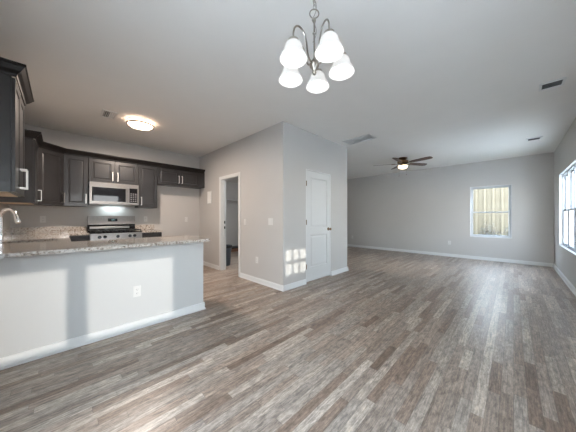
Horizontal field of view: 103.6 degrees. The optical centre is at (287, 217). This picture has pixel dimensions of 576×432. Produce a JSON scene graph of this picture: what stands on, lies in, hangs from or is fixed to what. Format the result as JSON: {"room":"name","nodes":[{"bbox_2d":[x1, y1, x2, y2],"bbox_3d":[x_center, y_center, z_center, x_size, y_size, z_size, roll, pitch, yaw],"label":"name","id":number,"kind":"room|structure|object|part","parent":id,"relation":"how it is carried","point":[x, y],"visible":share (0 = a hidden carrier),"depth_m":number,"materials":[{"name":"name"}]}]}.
{"room":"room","nodes":[
{"label":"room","id":0,"kind":"room"},
{"bbox_2d":[0,203,9,228],"bbox_3d":[-2.287,-0.177,1.381,6.556,2.740,0.120,0,0,45],"label":"wall","id":1,"kind":"structure","parent":0,"point":[6,217],"depth_m":3.36,"materials":[{"name":"grey paint"}]},
{"bbox_2d":[0,73,27,196],"bbox_3d":[-2.410,-0.640,1.853,0.628,0.904,0.371,0,0,45],"label":"upper cabinet","id":2,"kind":"object","parent":1,"relation":"attached to","point":[12,170],"visible":1,"depth_m":1.73,"materials":[{"name":"brown paint"}]},
{"bbox_3d":[-2.435,-0.190,1.828,0.606,0.004,0.280,0,0,45],"label":"panel","id":3,"kind":"part","parent":2,"relation":"part of","materials":[{"name":"brown wood"}]},
{"bbox_3d":[-2.205,-0.629,1.837,0.309,0.866,0.020,0,0,45],"label":"door","id":4,"kind":"part","parent":2,"relation":"part of","materials":[{"name":"brown paint"}]},
{"bbox_2d":[0,57,33,105],"bbox_3d":[-2.404,-1.116,1.859,0.750,0.094,0.389,0,0,45],"label":"crown molding","id":5,"kind":"structure","parent":2,"relation":"on","point":[18,70],"depth_m":1.76,"materials":[{"name":"black paint"}]},
{"bbox_3d":[-2.427,-0.629,2.058,0.309,0.866,0.020,0,0,45],"label":"door","id":6,"kind":"part","parent":2,"relation":"part of","materials":[{"name":"brown paint"}]},
{"bbox_3d":[-2.265,-0.327,1.941,0.013,0.170,0.042,0,0,45],"label":"handle","id":7,"kind":"part","parent":2,"relation":"part of","materials":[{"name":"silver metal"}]},
{"bbox_3d":[-2.322,-0.327,1.998,0.013,0.170,0.042,0,0,45],"label":"handle","id":8,"kind":"part","parent":2,"relation":"part of","materials":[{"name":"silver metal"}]},
{"bbox_2d":[0,137,41,204],"bbox_3d":[-3.739,-0.640,3.177,0.500,0.904,0.371,0,0,45],"label":"upper cabinet","id":9,"kind":"object","parent":1,"relation":"attached to","point":[30,197],"visible":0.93,"depth_m":3.07,"materials":[{"name":"brown paint"}]},
{"bbox_3d":[-3.764,-0.190,3.151,0.478,0.004,0.280,0,0,45],"label":"panel","id":10,"kind":"part","parent":9,"relation":"part of","materials":[{"name":"brown wood"}]},
{"bbox_3d":[-3.645,-0.629,3.271,0.494,0.866,0.020,0,0,45],"label":"door","id":11,"kind":"part","parent":9,"relation":"part of","materials":[{"name":"brown paint"}]},
{"bbox_2d":[24,129,204,173],"bbox_3d":[-3.115,-1.116,4.352,0.742,0.094,3.194,0,0,29],"label":"crown molding","id":12,"kind":"structure","parent":9,"relation":"attached to","point":[36,135],"depth_m":4.14,"materials":[{"name":"black paint"}]},
{"bbox_2d":[3,226,86,235],"bbox_3d":[-3.348,0.221,3.178,2.270,0.102,0.924,0,0,45],"label":"backsplash","id":13,"kind":"structure","parent":1,"relation":"attached to","point":[20,230],"depth_m":3.89,"materials":[{"name":"stone"}]},
{"bbox_2d":[10,124,198,236],"bbox_3d":[-3.428,-0.177,4.795,0.120,2.740,3.109,0,0,45],"label":"wall","id":14,"kind":"structure","parent":0,"point":[174,204],"depth_m":4.79,"materials":[{"name":"grey paint"}]},
{"bbox_2d":[7,147,64,205],"bbox_3d":[-4.042,-0.642,3.656,0.613,0.900,0.624,0,0,45],"label":"upper cabinet","id":15,"kind":"object","parent":14,"relation":"attached to","point":[50,163],"visible":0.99,"depth_m":3.64,"materials":[{"name":"brown paint"}]},
{"bbox_3d":[-3.821,-0.629,3.653,0.020,0.866,0.399,0,0,0],"label":"door","id":16,"kind":"part","parent":15,"relation":"part of","materials":[{"name":"brown paint"}]},
{"bbox_2d":[40,216,45,222],"bbox_3d":[-4.223,0.038,3.905,0.008,0.115,0.070,0,0,45],"label":"wall outlet","id":17,"kind":"object","parent":14,"relation":"attached to","point":[42,218],"visible":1,"depth_m":3.90,"materials":[{"name":"grey plastic"}]},
{"bbox_2d":[63,154,87,206],"bbox_3d":[-3.807,-0.642,4.064,0.371,0.900,0.316,0,0,45],"label":"upper cabinet","id":18,"kind":"object","parent":14,"relation":"attached to","point":[75,167],"visible":0.95,"depth_m":3.97,"materials":[{"name":"brown paint"}]},
{"bbox_2d":[88,158,137,184],"bbox_3d":[-3.424,-0.867,4.448,0.371,0.450,0.760,0,0,45],"label":"upper cabinet","id":19,"kind":"object","parent":14,"relation":"attached to","point":[99,170],"visible":0.91,"depth_m":4.31,"materials":[{"name":"brown paint"}]},
{"bbox_3d":[-3.463,-0.854,4.220,0.020,0.416,0.375,0,0,45],"label":"door","id":20,"kind":"part","parent":19,"relation":"part of","materials":[{"name":"brown paint"}]},
{"bbox_2d":[88,181,138,205],"bbox_3d":[-3.399,-0.438,4.426,0.437,0.402,0.748,0,0,45],"label":"microwave","id":21,"kind":"object","parent":19,"relation":"attached to","point":[99,193],"visible":0.98,"depth_m":4.28,"materials":[{"name":"silver metal"}]},
{"bbox_3d":[-3.339,-0.419,4.247,0.021,0.347,0.579,0,0,45],"label":"door","id":22,"kind":"part","parent":21,"relation":"part of","materials":[{"name":"silver metal"}]},
{"bbox_3d":[-3.343,-0.420,4.244,0.017,0.255,0.499,0,0,45],"label":"door glass","id":23,"kind":"part","parent":21,"relation":"part of","materials":[{"name":"black glass"}]},
{"bbox_3d":[-3.075,-0.419,4.514,0.019,0.347,0.166,0,0,45],"label":"control panel","id":24,"kind":"part","parent":21,"relation":"part of","materials":[{"name":"silver metal"}]},
{"bbox_3d":[-3.196,-0.854,4.488,0.020,0.416,0.375,0,0,45],"label":"door","id":25,"kind":"part","parent":19,"relation":"part of","materials":[{"name":"brown paint"}]},
{"bbox_2d":[135,225,153,229],"bbox_3d":[-3.145,0.221,4.976,0.020,0.102,0.371,0,0,45],"label":"backsplash","id":26,"kind":"structure","parent":14,"relation":"attached to","point":[142,227],"depth_m":4.96,"materials":[{"name":"stone"}]},
{"bbox_2d":[135,165,156,208],"bbox_3d":[-3.030,-0.642,4.844,0.371,0.900,0.348,0,0,45],"label":"upper cabinet","id":27,"kind":"object","parent":14,"relation":"attached to","point":[147,175],"visible":0.96,"depth_m":4.74,"materials":[{"name":"brown paint"}]},
{"bbox_2d":[157,167,204,188],"bbox_3d":[-2.531,-0.907,5.345,0.371,0.370,1.055,0,0,45],"label":"upper cabinet","id":28,"kind":"object","parent":14,"relation":"attached to","point":[165,177],"visible":0.96,"depth_m":5.20,"materials":[{"name":"brown paint"}]},
{"bbox_3d":[-2.644,-0.894,5.042,0.020,0.336,0.461,0,0,45],"label":"door","id":29,"kind":"part","parent":28,"relation":"part of","materials":[{"name":"brown paint"}]},
{"bbox_3d":[-2.316,-0.894,5.372,0.020,0.336,0.461,0,0,45],"label":"door","id":30,"kind":"part","parent":28,"relation":"part of","materials":[{"name":"brown paint"}]},
{"bbox_2d":[226,182,237,245],"bbox_3d":[-2.310,-0.177,7.969,0.120,2.740,2.966,0,0,45],"label":"wall","id":31,"kind":"structure","parent":0,"point":[231,188],"depth_m":8.19,"materials":[{"name":"grey paint"}]},
{"bbox_2d":[226,178,237,182],"bbox_3d":[-0.686,-1.262,6.363,4.449,0.030,2.750,0,0,45],"label":"ceiling","id":32,"kind":"structure","parent":0,"point":[235,180],"depth_m":7.72,"materials":[{"name":"grey paint"}]},
{"bbox_2d":[199,121,287,284],"bbox_3d":[-1.655,-0.177,5.306,4.566,2.740,0.116,0,0,45],"label":"wall","id":33,"kind":"structure","parent":0,"point":[260,158],"depth_m":4.13,"materials":[{"name":"grey paint"}]},
{"bbox_2d":[207,191,210,203],"bbox_3d":[-1.896,-0.472,5.452,0.200,0.300,0.015,0,0,45],"label":"wall panel","id":34,"kind":"object","parent":33,"relation":"attached to","point":[208,192],"visible":1,"depth_m":5.43,"materials":[{"name":"white paint"}]},
{"bbox_2d":[203,261,218,269],"bbox_3d":[-1.923,1.149,5.474,1.054,0.088,0.024,0,0,45],"label":"baseboard","id":35,"kind":"structure","parent":33,"relation":"attached to","point":[214,266],"depth_m":5.36,"materials":[{"name":"white paint"}]},
{"bbox_2d":[219,172,239,276],"bbox_3d":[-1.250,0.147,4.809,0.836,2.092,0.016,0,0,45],"label":"trim","id":36,"kind":"structure","parent":33,"relation":"attached to","point":[238,173],"depth_m":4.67,"materials":[{"name":"white paint"}]},
{"bbox_2d":[239,272,283,291],"bbox_3d":[-0.513,1.149,4.070,1.250,0.088,0.024,0,0,45],"label":"baseboard","id":37,"kind":"structure","parent":33,"relation":"attached to","point":[279,287],"depth_m":3.99,"materials":[{"name":"white paint"}]},
{"bbox_2d":[268,218,272,224],"bbox_3d":[-0.299,0.078,3.867,0.116,0.115,0.008,0,0,45],"label":"light switch","id":38,"kind":"object","parent":33,"relation":"attached to","point":[270,220],"visible":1,"depth_m":3.87,"materials":[{"name":"grey plastic"}]},
{"bbox_2d":[0,246,575,431],"bbox_3d":[0.416,1.253,5.036,8.123,0.120,9.114,0,0,45],"label":"floor","id":39,"kind":"structure","parent":0,"point":[395,341],"depth_m":1.87,"materials":[{"name":"grey wood"}]},
{"bbox_2d":[69,235,89,241],"bbox_3d":[-3.681,0.752,3.985,0.661,0.882,0.250,0,0,45],"label":"base cabinet","id":40,"kind":"object","parent":39,"relation":"on","point":[78,237],"visible":0.04,"depth_m":3.79,"materials":[{"name":"brown paint"}]},
{"bbox_2d":[0,242,205,369],"bbox_3d":[-1.957,0.751,2.485,0.623,0.884,1.904,0,0,45],"label":"half wall","id":41,"kind":"structure","parent":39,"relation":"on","point":[51,304],"depth_m":2.14,"materials":[{"name":"grey paint"}]},
{"bbox_3d":[-1.957,1.149,2.485,0.621,0.088,1.904,0,0,45],"label":"skirting","id":42,"kind":"part","parent":41,"relation":"part of","materials":[{"name":"white paint"}]},
{"bbox_2d":[0,226,209,257],"bbox_3d":[-2.724,0.238,3.254,3.048,0.135,1.912,0,0,45],"label":"countertop","id":43,"kind":"structure","parent":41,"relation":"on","point":[20,241],"depth_m":2.53,"materials":[{"name":"beige stone"}]},
{"bbox_2d":[0,208,20,241],"bbox_3d":[-3.083,0.087,2.485,0.299,0.370,0.087,0,0,11],"label":"faucet","id":44,"kind":"object","parent":43,"relation":"on","point":[16,217],"visible":1,"depth_m":2.47,"materials":[{"name":"silver metal"}]},
{"bbox_3d":[-3.063,0.042,2.481,0.199,0.280,0.032,0,0,0],"label":"spout","id":45,"kind":"part","parent":44,"relation":"part of","materials":[{"name":"silver metal"}]},
{"bbox_2d":[133,285,140,296],"bbox_3d":[-1.612,0.793,2.419,0.008,0.115,0.070,0,0,45],"label":"wall outlet","id":46,"kind":"object","parent":41,"relation":"attached to","point":[136,289],"visible":1,"depth_m":2.42,"materials":[{"name":"white plastic"}]},
{"bbox_2d":[87,216,141,240],"bbox_3d":[-3.296,0.575,4.319,0.728,1.195,0.760,0,0,45],"label":"range","id":47,"kind":"object","parent":39,"relation":"on","point":[99,227],"visible":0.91,"depth_m":4.34,"materials":[{"name":"silver metal"}]},
{"bbox_2d":[89,230,141,233],"bbox_3d":[-3.291,0.279,4.315,0.574,0.016,0.760,0,0,45],"label":"cooktop","id":48,"kind":"object","parent":47,"relation":"in","point":[90,231],"depth_m":4.14,"materials":[{"name":"black metal"}]},
{"bbox_3d":[-3.091,0.350,4.115,0.041,0.115,0.756,0,0,45],"label":"control panel","id":49,"kind":"part","parent":47,"relation":"part of","materials":[{"name":"silver metal"}]},
{"bbox_2d":[142,232,161,237],"bbox_3d":[-2.925,0.752,4.744,0.661,0.882,0.353,0,0,45],"label":"base cabinet","id":50,"kind":"object","parent":39,"relation":"on","point":[149,234],"visible":0.12,"depth_m":4.56,"materials":[{"name":"brown paint"}]},
{"bbox_2d":[135,225,162,232],"bbox_3d":[-2.933,0.238,4.764,0.620,0.135,0.371,0,0,45],"label":"countertop","id":51,"kind":"structure","parent":50,"relation":"on","point":[144,228],"depth_m":4.91,"materials":[{"name":"beige stone"}]},
{"bbox_2d":[226,244,231,265],"bbox_3d":[-1.550,0.942,5.601,0.332,0.493,0.332,0,0,45],"label":"waste bin","id":52,"kind":"object","parent":39,"relation":"on","point":[228,247],"visible":0.45,"depth_m":5.51,"materials":[{"name":"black plastic"}]},
{"bbox_2d":[231,246,237,251],"bbox_3d":[-1.840,1.120,8.041,0.395,0.145,1.000,0,0,45],"label":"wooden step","id":53,"kind":"structure","parent":39,"relation":"on","point":[234,248],"depth_m":7.80,"materials":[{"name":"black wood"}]},
{"bbox_2d":[0,0,575,178],"bbox_3d":[0.416,-1.607,5.036,8.123,0.120,9.114,0,0,45],"label":"ceiling","id":54,"kind":"structure","parent":0,"point":[451,82],"depth_m":2.39,"materials":[{"name":"white paint"}]},
{"bbox_2d":[100,109,117,119],"bbox_3d":[-2.691,-1.540,3.406,0.310,0.013,0.180,0,0,45],"label":"ceiling vent","id":55,"kind":"object","parent":54,"relation":"in","point":[105,113],"visible":1,"depth_m":3.40,"materials":[{"name":"white metal"}]},
{"bbox_2d":[126,117,153,129],"bbox_3d":[-2.386,-1.495,3.667,0.379,0.102,0.376,0,0,45],"label":"ceiling light","id":56,"kind":"object","parent":54,"relation":"attached to","point":[134,122],"visible":1,"depth_m":3.58,"materials":[{"name":"white glass"}]},
{"bbox_2d":[279,0,354,92],"bbox_3d":[0.161,-1.242,1.485,0.511,0.609,0.504,0,0,45],"label":"chandelier","id":57,"kind":"object","parent":54,"relation":"hanging from","point":[330,49],"visible":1,"depth_m":1.45,"materials":[{"name":"white glass"}]},
{"bbox_3d":[0.019,-1.007,1.587,0.168,0.105,0.168,0,0,45],"label":"lamp shade","id":58,"kind":"part","parent":57,"relation":"part of","materials":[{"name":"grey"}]},
{"bbox_3d":[0.033,-1.007,1.374,0.168,0.105,0.168,0,0,45],"label":"lamp shade","id":59,"kind":"part","parent":57,"relation":"part of","materials":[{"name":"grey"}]},
{"bbox_3d":[0.033,-1.016,1.374,0.052,0.075,0.052,0,0,45],"label":"bulb","id":60,"kind":"part","parent":57,"relation":"part of","materials":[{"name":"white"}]},
{"bbox_3d":[0.093,-1.095,1.424,0.170,0.185,0.011,0,0,-40],"label":"arm","id":61,"kind":"part","parent":57,"relation":"part of","materials":[{"name":"silver metal"}]},
{"bbox_3d":[0.218,-1.007,1.667,0.168,0.105,0.168,0,0,45],"label":"lamp shade","id":62,"kind":"part","parent":57,"relation":"part of","materials":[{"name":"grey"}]},
{"bbox_3d":[0.211,-1.095,1.394,0.011,0.185,0.170,0,0,-22],"label":"arm","id":63,"kind":"part","parent":57,"relation":"part of","materials":[{"name":"silver metal"}]},
{"bbox_3d":[0.240,-1.007,1.321,0.168,0.105,0.168,0,0,45],"label":"lamp shade","id":64,"kind":"part","parent":57,"relation":"part of","materials":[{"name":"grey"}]},
{"bbox_3d":[0.240,-1.016,1.321,0.052,0.075,0.052,0,0,45],"label":"bulb","id":65,"kind":"part","parent":57,"relation":"part of","materials":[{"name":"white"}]},
{"bbox_3d":[0.354,-1.016,1.502,0.052,0.075,0.052,0,0,45],"label":"bulb","id":66,"kind":"part","parent":57,"relation":"part of","materials":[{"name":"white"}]},
{"bbox_3d":[0.354,-1.007,1.502,0.168,0.105,0.168,0,0,45],"label":"lamp shade","id":67,"kind":"part","parent":57,"relation":"part of","materials":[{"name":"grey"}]},
{"bbox_2d":[342,134,375,144],"bbox_3d":[1.415,-1.540,4.511,0.580,0.013,0.300,0,0,45],"label":"ceiling vent","id":68,"kind":"object","parent":54,"relation":"in","point":[367,137],"visible":1,"depth_m":4.51,"materials":[{"name":"white metal"}]},
{"bbox_2d":[376,156,432,174],"bbox_3d":[2.974,-1.301,5.875,1.388,0.490,1.350,0,0,45],"label":"ceiling fan","id":69,"kind":"object","parent":54,"relation":"hanging from","point":[402,161],"visible":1,"depth_m":5.83,"materials":[{"name":"brown wood"}]},
{"bbox_3d":[3.000,-1.295,5.918,0.224,0.076,0.224,0,0,45],"label":"lamp shade","id":70,"kind":"part","parent":69,"relation":"part of","materials":[{"name":"white glass"}]},
{"bbox_3d":[3.446,-1.402,6.018,0.535,0.038,0.136,0,0,-13],"label":"blade","id":71,"kind":"part","parent":69,"relation":"part of","materials":[{"name":"brown wood"}]},
{"bbox_3d":[3.233,-1.402,5.524,0.136,0.038,0.535,0,0,-31],"label":"blade","id":72,"kind":"part","parent":69,"relation":"part of","materials":[{"name":"brown wood"}]},
{"bbox_2d":[526,136,542,141],"bbox_3d":[4.845,-1.540,4.462,0.220,0.013,0.190,0,0,45],"label":"ceiling vent","id":73,"kind":"object","parent":54,"relation":"in","point":[539,137],"visible":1,"depth_m":4.44,"materials":[{"name":"white metal"}]},
{"bbox_2d":[538,77,566,91],"bbox_3d":[3.067,-1.540,2.633,0.200,0.013,0.200,0,0,45],"label":"ceiling vent","id":74,"kind":"object","parent":54,"relation":"in","point":[558,82],"visible":1,"depth_m":2.63,"materials":[{"name":"white metal"}]},
{"bbox_2d":[288,123,346,283],"bbox_3d":[0.621,-0.177,4.439,0.116,2.740,1.868,0,0,45],"label":"wall","id":75,"kind":"structure","parent":0,"point":[306,150],"depth_m":4.07,"materials":[{"name":"grey paint"}]},
{"bbox_2d":[283,279,306,290],"bbox_3d":[0.126,1.149,3.842,0.024,0.088,0.554,0,0,45],"label":"baseboard","id":76,"kind":"structure","parent":75,"relation":"attached to","point":[301,282],"depth_m":3.82,"materials":[{"name":"white paint"}]},
{"bbox_2d":[306,170,330,281],"bbox_3d":[0.598,0.162,4.315,0.103,2.018,0.757,0,0,45],"label":"door","id":77,"kind":"structure","parent":75,"relation":"in","point":[318,228],"depth_m":4.31,"materials":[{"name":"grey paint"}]},
{"bbox_2d":[306,169,330,275],"bbox_3d":[0.552,0.165,4.370,0.120,2.055,0.772,0,0,45],"label":"trim","id":78,"kind":"structure","parent":75,"relation":"attached to","point":[306,169],"depth_m":4.60,"materials":[{"name":"white paint"}]},
{"bbox_2d":[331,267,347,275],"bbox_3d":[1.106,1.149,4.827,0.024,0.088,0.634,0,0,45],"label":"baseboard","id":79,"kind":"structure","parent":75,"relation":"attached to","point":[344,269],"depth_m":4.81,"materials":[{"name":"white paint"}]},
{"bbox_2d":[347,152,553,262],"bbox_3d":[4.059,-0.177,7.754,6.556,2.740,0.120,0,0,45],"label":"wall","id":80,"kind":"structure","parent":0,"point":[424,209],"depth_m":6.85,"materials":[{"name":"grey paint"}]},
{"bbox_2d":[347,244,553,266],"bbox_3d":[4.051,1.149,7.660,6.436,0.088,0.024,0,0,45],"label":"baseboard","id":81,"kind":"structure","parent":80,"relation":"attached to","point":[350,245],"depth_m":6.60,"materials":[{"name":"white paint"}]},
{"bbox_2d":[470,185,511,237],"bbox_3d":[5.583,-0.150,6.257,0.858,1.415,0.070,0,0,45],"label":"window","id":82,"kind":"structure","parent":80,"relation":"in","point":[500,186],"depth_m":6.20,"materials":[{"name":"grey plastic"}]},
{"bbox_3d":[5.594,-0.471,6.269,0.798,0.712,0.022,0,0,45],"label":"sash","id":83,"kind":"part","parent":82,"relation":"part of","materials":[{"name":"clear plastic"}]},
{"bbox_3d":[5.575,0.189,6.249,0.798,0.677,0.022,0,0,45],"label":"sash","id":84,"kind":"part","parent":82,"relation":"part of","materials":[{"name":"glass"}]},
{"bbox_2d":[470,184,511,237],"bbox_3d":[5.543,-0.150,6.217,0.858,1.415,0.044,0,0,45],"label":"trim","id":85,"kind":"structure","parent":80,"relation":"attached to","point":[507,184],"depth_m":6.15,"materials":[{"name":"white paint"}]},
{"bbox_2d":[554,118,575,287],"bbox_3d":[3.251,-0.177,2.212,0.120,2.740,9.114,0,0,45],"label":"wall","id":86,"kind":"structure","parent":0,"point":[565,153],"depth_m":4.37,"materials":[{"name":"grey paint"}]},
{"bbox_2d":[553,264,575,295],"bbox_3d":[4.809,1.149,3.879,0.024,0.088,4.264,0,0,45],"label":"baseboard","id":87,"kind":"structure","parent":86,"relation":"attached to","point":[568,283],"depth_m":4.08,"materials":[{"name":"white paint"}]},
{"bbox_2d":[563,170,567,247],"bbox_3d":[5.522,-0.150,4.471,0.070,1.485,0.650,0,0,45],"label":"window","id":88,"kind":"structure","parent":86,"relation":"in","point":[565,175],"depth_m":4.67,"materials":[{"name":"grey plastic"}]},
{"bbox_3d":[5.514,0.204,4.480,0.022,0.717,0.590,0,0,45],"label":"sash","id":89,"kind":"part","parent":88,"relation":"part of","materials":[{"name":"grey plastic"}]},
{"bbox_3d":[5.534,-0.491,4.460,0.022,0.742,0.590,0,0,45],"label":"sash","id":90,"kind":"part","parent":88,"relation":"part of","materials":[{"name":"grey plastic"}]},
{"bbox_2d":[559,159,575,254],"bbox_3d":[5.023,-0.150,4.051,0.044,1.485,1.950,0,0,45],"label":"trim","id":91,"kind":"structure","parent":86,"relation":"attached to","point":[574,161],"depth_m":4.73,"materials":[{"name":"white paint"}]},
{"bbox_2d":[568,165,573,250],"bbox_3d":[5.064,-0.150,4.011,0.070,1.485,0.650,0,0,45],"label":"window","id":92,"kind":"structure","parent":86,"relation":"in","point":[571,170],"depth_m":4.21,"materials":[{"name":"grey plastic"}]},
{"bbox_3d":[5.055,0.204,4.019,0.022,0.717,0.590,0,0,45],"label":"sash","id":93,"kind":"part","parent":92,"relation":"part of","materials":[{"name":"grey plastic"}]},
{"bbox_3d":[5.075,-0.491,4.000,0.022,0.742,0.590,0,0,45],"label":"sash","id":94,"kind":"part","parent":92,"relation":"part of","materials":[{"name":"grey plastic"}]},
{"bbox_2d":[574,163,575,252],"bbox_3d":[4.605,-0.150,3.550,0.070,1.485,0.650,0,0,45],"label":"window","id":95,"kind":"structure","parent":86,"relation":"in","point":[575,163],"depth_m":3.78,"materials":[{"name":"grey plastic"}]},
{"label":"outside","id":96,"kind":"structure","parent":0,"visible":0},
{"bbox_3d":[4.234,1.518,4.252,32.000,0.150,40.000,0,0,45],"label":"ground","id":97,"kind":"structure","parent":96,"visible":0},
{"bbox_2d":[473,187,508,235],"bbox_3d":[8.631,-0.487,14.408,10.500,3.860,7.800,0,0,45],"label":"fence","id":98,"kind":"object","parent":97,"relation":"on","point":[491,199],"visible":0.04,"depth_m":9.39,"materials":[{"name":"beige"}]},
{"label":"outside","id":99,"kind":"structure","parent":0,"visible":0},
{"bbox_3d":[5.289,1.435,9.564,12.000,0.014,4.082,0,0,45],"label":"lawn","id":100,"kind":"structure","parent":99,"visible":0},
{"bbox_2d":[477,221,499,234],"bbox_3d":[7.798,0.805,8.853,0.817,1.279,0.732,0,0,-22],"label":"shrub","id":101,"kind":"object","parent":100,"relation":"on","point":[486,232],"visible":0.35,"depth_m":8.83,"materials":[{"name":"grey plant"}]}
]}

